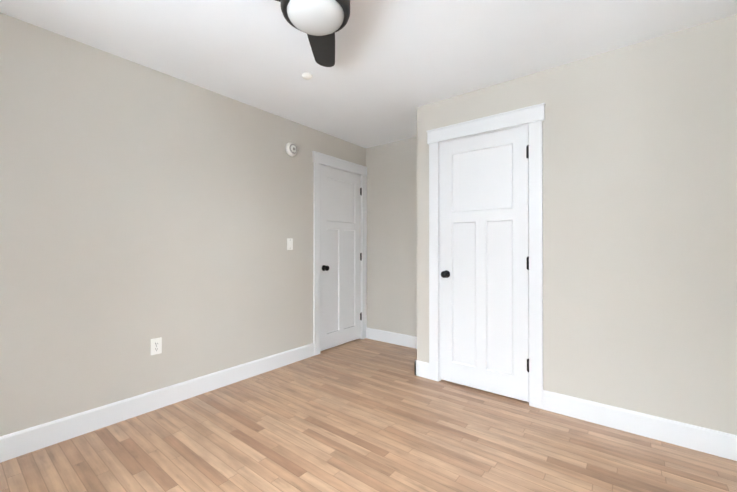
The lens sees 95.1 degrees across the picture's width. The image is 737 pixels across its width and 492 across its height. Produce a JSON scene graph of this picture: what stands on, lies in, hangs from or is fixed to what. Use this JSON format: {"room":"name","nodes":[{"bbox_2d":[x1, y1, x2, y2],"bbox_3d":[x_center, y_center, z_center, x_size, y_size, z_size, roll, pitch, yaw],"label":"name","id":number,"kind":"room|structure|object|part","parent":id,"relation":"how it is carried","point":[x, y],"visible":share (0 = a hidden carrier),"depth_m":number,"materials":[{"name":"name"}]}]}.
{"room":"empty bedroom","nodes":[
{"label":"empty bedroom","id":0,"kind":"room"},
{"bbox_2d":[0,13,365,435],"bbox_3d":[-1.431,-0.047,2.662,0.120,2.440,4.620,0,0,38],"label":"wall","id":1,"kind":"structure","parent":0,"point":[141,206],"depth_m":2.32,"materials":[{"name":"beige paint"}]},
{"bbox_2d":[151,337,161,354],"bbox_3d":[-1.528,0.722,2.430,0.008,0.115,0.070,0,0,38],"label":"duplex electrical outlet","id":2,"kind":"object","parent":1,"relation":"attached to","point":[156,345],"visible":1,"depth_m":2.43,"materials":[{"name":"white plastic"}]},
{"bbox_2d":[0,343,313,462],"bbox_3d":[-1.657,1.104,2.257,0.015,0.135,3.472,0,0,38],"label":"baseboard","id":3,"kind":"structure","parent":1,"relation":"attached to","point":[26,441],"depth_m":2.30,"materials":[{"name":"white paint"}]},
{"bbox_2d":[287,238,292,249],"bbox_3d":[-0.783,-0.019,3.380,0.016,0.115,0.070,0,0,38],"label":"light switch","id":4,"kind":"object","parent":1,"relation":"attached to","point":[289,243],"visible":1,"depth_m":3.38,"materials":[{"name":"white plastic"}]},
{"bbox_2d":[286,142,297,156],"bbox_3d":[-0.763,-0.974,3.387,0.044,0.140,0.140,0,0,38],"label":"smoke detector","id":5,"kind":"object","parent":1,"relation":"attached to","point":[291,149],"visible":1,"depth_m":3.36,"materials":[{"name":"white plastic"}]},
{"bbox_2d":[312,151,367,355],"bbox_3d":[-0.351,0.081,4.019,0.149,2.196,0.946,0,0,38],"label":"door frame","id":6,"kind":"structure","parent":1,"relation":"attached to","point":[320,159],"depth_m":3.70,"materials":[{"name":"white paint"}]},
{"bbox_2d":[320,165,361,350],"bbox_3d":[-0.301,0.134,3.985,0.105,2.050,0.718,0,0,38],"label":"entry door","id":7,"kind":"structure","parent":1,"relation":"in","point":[340,285],"depth_m":3.98,"materials":[{"name":"white paint"}]},
{"bbox_3d":[-0.472,0.245,3.738,0.070,0.066,0.066,0,0,38],"label":"knob","id":8,"kind":"part","parent":7,"relation":"part of","materials":[{"name":"black metal"}]},
{"bbox_2d":[0,338,736,491],"bbox_3d":[-0.164,1.230,1.971,3.920,0.120,5.100,0,0,38],"label":"floor","id":9,"kind":"structure","parent":0,"point":[364,415],"depth_m":1.97,"materials":[{"name":"brown wood"}]},
{"bbox_2d":[0,0,736,147],"bbox_3d":[-0.164,-1.330,1.982,3.920,0.120,5.100,0,0,38],"label":"ceiling","id":10,"kind":"structure","parent":0,"point":[390,71],"depth_m":2.10,"materials":[{"name":"white paint"}]},
{"bbox_2d":[302,72,311,79],"bbox_3d":[-0.456,-1.258,2.502,0.076,0.020,0.076,0,0,38],"label":"ceiling detector","id":11,"kind":"object","parent":10,"relation":"attached to","point":[306,76],"visible":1,"depth_m":2.48,"materials":[{"name":"white plastic"}]},
{"bbox_2d":[275,0,349,66],"bbox_3d":[-0.208,-1.148,1.489,0.941,0.248,0.974,0,0,38],"label":"ceiling fan","id":12,"kind":"object","parent":10,"relation":"hanging from","point":[319,23],"visible":1,"depth_m":1.56,"materials":[{"name":"black"}]},
{"bbox_2d":[366,137,416,336],"bbox_3d":[1.263,-0.043,3.413,3.200,2.440,0.120,0,0,38],"label":"wall","id":13,"kind":"structure","parent":0,"point":[392,237],"depth_m":4.09,"materials":[{"name":"beige paint"}]},
{"bbox_2d":[366,327,416,348],"bbox_3d":[0.417,1.111,3.982,1.160,0.135,0.015,0,0,38],"label":"baseboard","id":14,"kind":"structure","parent":13,"relation":"attached to","point":[393,338],"depth_m":4.07,"materials":[{"name":"white paint"}]},
{"bbox_2d":[417,14,736,434],"bbox_3d":[1.283,-0.048,2.496,2.040,2.440,0.120,0,0,38],"label":"wall","id":15,"kind":"structure","parent":0,"point":[640,227],"depth_m":2.11,"materials":[{"name":"beige paint"}]},
{"bbox_2d":[415,360,428,378],"bbox_3d":[0.483,1.107,3.030,0.147,0.135,0.015,0,0,38],"label":"baseboard","id":16,"kind":"structure","parent":15,"relation":"attached to","point":[422,369],"depth_m":3.02,"materials":[{"name":"white paint"}]},
{"bbox_2d":[440,125,528,401],"bbox_3d":[0.897,0.128,2.702,0.718,2.050,0.105,0,0,38],"label":"closet door","id":17,"kind":"structure","parent":15,"relation":"in","point":[484,261],"depth_m":2.69,"materials":[{"name":"white paint"}]},
{"bbox_3d":[0.651,0.241,2.872,0.066,0.066,0.070,0,0,38],"label":"knob","id":18,"kind":"part","parent":17,"relation":"part of","materials":[{"name":"black metal"}]},
{"bbox_2d":[426,103,545,408],"bbox_3d":[0.931,0.075,2.752,0.946,2.196,0.149,0,0,38],"label":"door frame","id":19,"kind":"structure","parent":15,"relation":"attached to","point":[532,117],"depth_m":2.49,"materials":[{"name":"white paint"}]},
{"bbox_2d":[543,390,736,460],"bbox_3d":[1.650,1.103,2.118,1.002,0.135,0.015,0,0,38],"label":"baseboard","id":20,"kind":"structure","parent":15,"relation":"attached to","point":[709,441],"depth_m":2.07,"materials":[{"name":"white paint"}]}
]}

